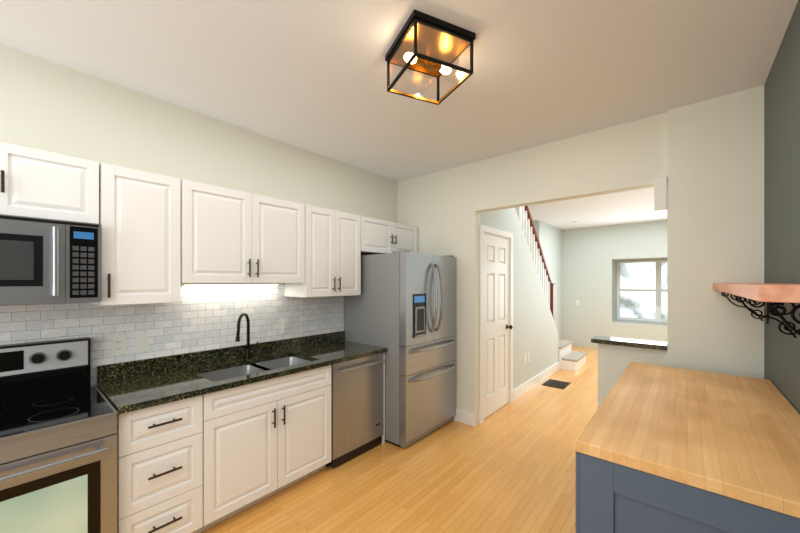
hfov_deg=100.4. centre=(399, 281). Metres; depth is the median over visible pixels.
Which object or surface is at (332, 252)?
upper cabinet
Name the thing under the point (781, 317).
shelf bracket
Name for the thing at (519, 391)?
baseboard
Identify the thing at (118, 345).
outlet
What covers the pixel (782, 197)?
wall
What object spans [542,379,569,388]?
floor vent
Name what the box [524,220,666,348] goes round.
wall
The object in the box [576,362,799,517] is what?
countertop
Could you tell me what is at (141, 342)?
light switch
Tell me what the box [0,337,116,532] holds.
electric range
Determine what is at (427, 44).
ceiling light
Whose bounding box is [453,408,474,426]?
baseboard
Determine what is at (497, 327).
hall door
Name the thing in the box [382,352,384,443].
cabinet end panel
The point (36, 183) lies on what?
upper cabinet
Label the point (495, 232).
door frame
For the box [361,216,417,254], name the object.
upper cabinet
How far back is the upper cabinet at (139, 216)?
1.93 m
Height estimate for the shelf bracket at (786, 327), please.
0.200 m
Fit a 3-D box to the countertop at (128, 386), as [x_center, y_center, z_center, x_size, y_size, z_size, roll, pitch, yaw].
[-0.982,0.674,2.555,0.626,0.329,1.928,0,0,41]
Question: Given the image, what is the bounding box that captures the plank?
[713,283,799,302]
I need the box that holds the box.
[654,176,666,210]
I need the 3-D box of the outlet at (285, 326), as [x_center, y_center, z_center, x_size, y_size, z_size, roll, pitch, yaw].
[-1.024,0.400,2.985,0.007,0.116,0.072,0,0,41]
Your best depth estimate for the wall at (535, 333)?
4.58 m
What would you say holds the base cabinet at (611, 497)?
on the floor
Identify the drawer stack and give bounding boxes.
[117,395,202,532]
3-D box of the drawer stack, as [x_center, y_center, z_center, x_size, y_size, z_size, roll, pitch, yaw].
[-1.482,1.074,1.971,0.638,0.852,0.385,0,0,41]
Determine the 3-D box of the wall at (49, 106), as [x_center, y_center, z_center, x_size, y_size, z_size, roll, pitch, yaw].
[0.159,0.125,4.473,0.120,2.750,10.440,0,0,41]
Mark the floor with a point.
(508, 468)
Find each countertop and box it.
[97,331,386,414]
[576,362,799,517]
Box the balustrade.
[519,206,555,321]
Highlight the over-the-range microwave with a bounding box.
[0,214,100,305]
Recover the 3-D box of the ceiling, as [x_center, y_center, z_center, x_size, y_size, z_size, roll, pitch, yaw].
[1.896,-1.280,3.564,3.940,0.060,11.320,0,0,41]
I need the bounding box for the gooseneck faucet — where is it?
[235,313,257,358]
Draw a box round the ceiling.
[0,0,797,229]
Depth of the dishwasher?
2.82 m
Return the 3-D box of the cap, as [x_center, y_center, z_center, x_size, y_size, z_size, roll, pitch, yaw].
[1.820,0.482,2.655,0.488,0.034,0.200,0,0,41]
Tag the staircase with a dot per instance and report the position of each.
(569, 359)
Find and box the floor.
[200,346,597,532]
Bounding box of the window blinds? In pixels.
[619,260,666,304]
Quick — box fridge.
[344,250,455,447]
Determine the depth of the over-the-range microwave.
1.60 m
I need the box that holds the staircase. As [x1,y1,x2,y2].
[558,330,586,370]
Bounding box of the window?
[617,259,666,321]
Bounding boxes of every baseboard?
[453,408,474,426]
[513,361,559,400]
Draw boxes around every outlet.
[111,335,125,354]
[282,320,288,333]
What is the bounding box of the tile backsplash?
[0,283,343,382]
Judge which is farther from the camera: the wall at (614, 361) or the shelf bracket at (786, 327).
the wall at (614, 361)
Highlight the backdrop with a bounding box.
[620,262,666,319]
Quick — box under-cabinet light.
[182,283,278,284]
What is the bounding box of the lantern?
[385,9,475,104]
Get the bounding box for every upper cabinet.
[0,142,98,223]
[91,163,180,305]
[181,179,304,283]
[285,204,360,297]
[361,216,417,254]
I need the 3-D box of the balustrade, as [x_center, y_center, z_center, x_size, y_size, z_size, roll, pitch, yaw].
[1.890,-0.608,4.848,0.110,2.679,2.147,0,0,41]
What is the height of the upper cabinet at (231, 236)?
0.660 m
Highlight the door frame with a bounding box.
[480,224,512,422]
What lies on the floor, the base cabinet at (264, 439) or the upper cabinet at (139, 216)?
the base cabinet at (264, 439)
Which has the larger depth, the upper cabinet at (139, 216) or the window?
the window
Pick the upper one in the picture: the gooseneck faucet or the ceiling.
the ceiling
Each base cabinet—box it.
[198,365,330,532]
[576,451,799,532]
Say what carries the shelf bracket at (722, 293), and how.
attached to the wall at (782, 197)
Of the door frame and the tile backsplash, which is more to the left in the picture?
the tile backsplash
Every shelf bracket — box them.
[716,290,767,323]
[728,293,799,337]
[756,301,799,334]
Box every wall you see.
[0,44,397,385]
[398,85,763,425]
[481,208,557,389]
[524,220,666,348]
[598,343,666,407]
[764,0,799,413]
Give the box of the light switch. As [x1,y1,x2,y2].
[135,333,148,351]
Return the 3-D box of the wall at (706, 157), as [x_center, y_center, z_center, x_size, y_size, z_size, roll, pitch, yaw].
[1.450,0.125,2.952,3.820,2.750,0.150,0,0,41]
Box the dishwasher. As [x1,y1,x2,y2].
[326,353,384,467]
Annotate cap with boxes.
[591,336,666,350]
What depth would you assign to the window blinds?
7.55 m
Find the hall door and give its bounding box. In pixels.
[484,233,512,418]
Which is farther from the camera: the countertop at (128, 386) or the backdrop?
the backdrop

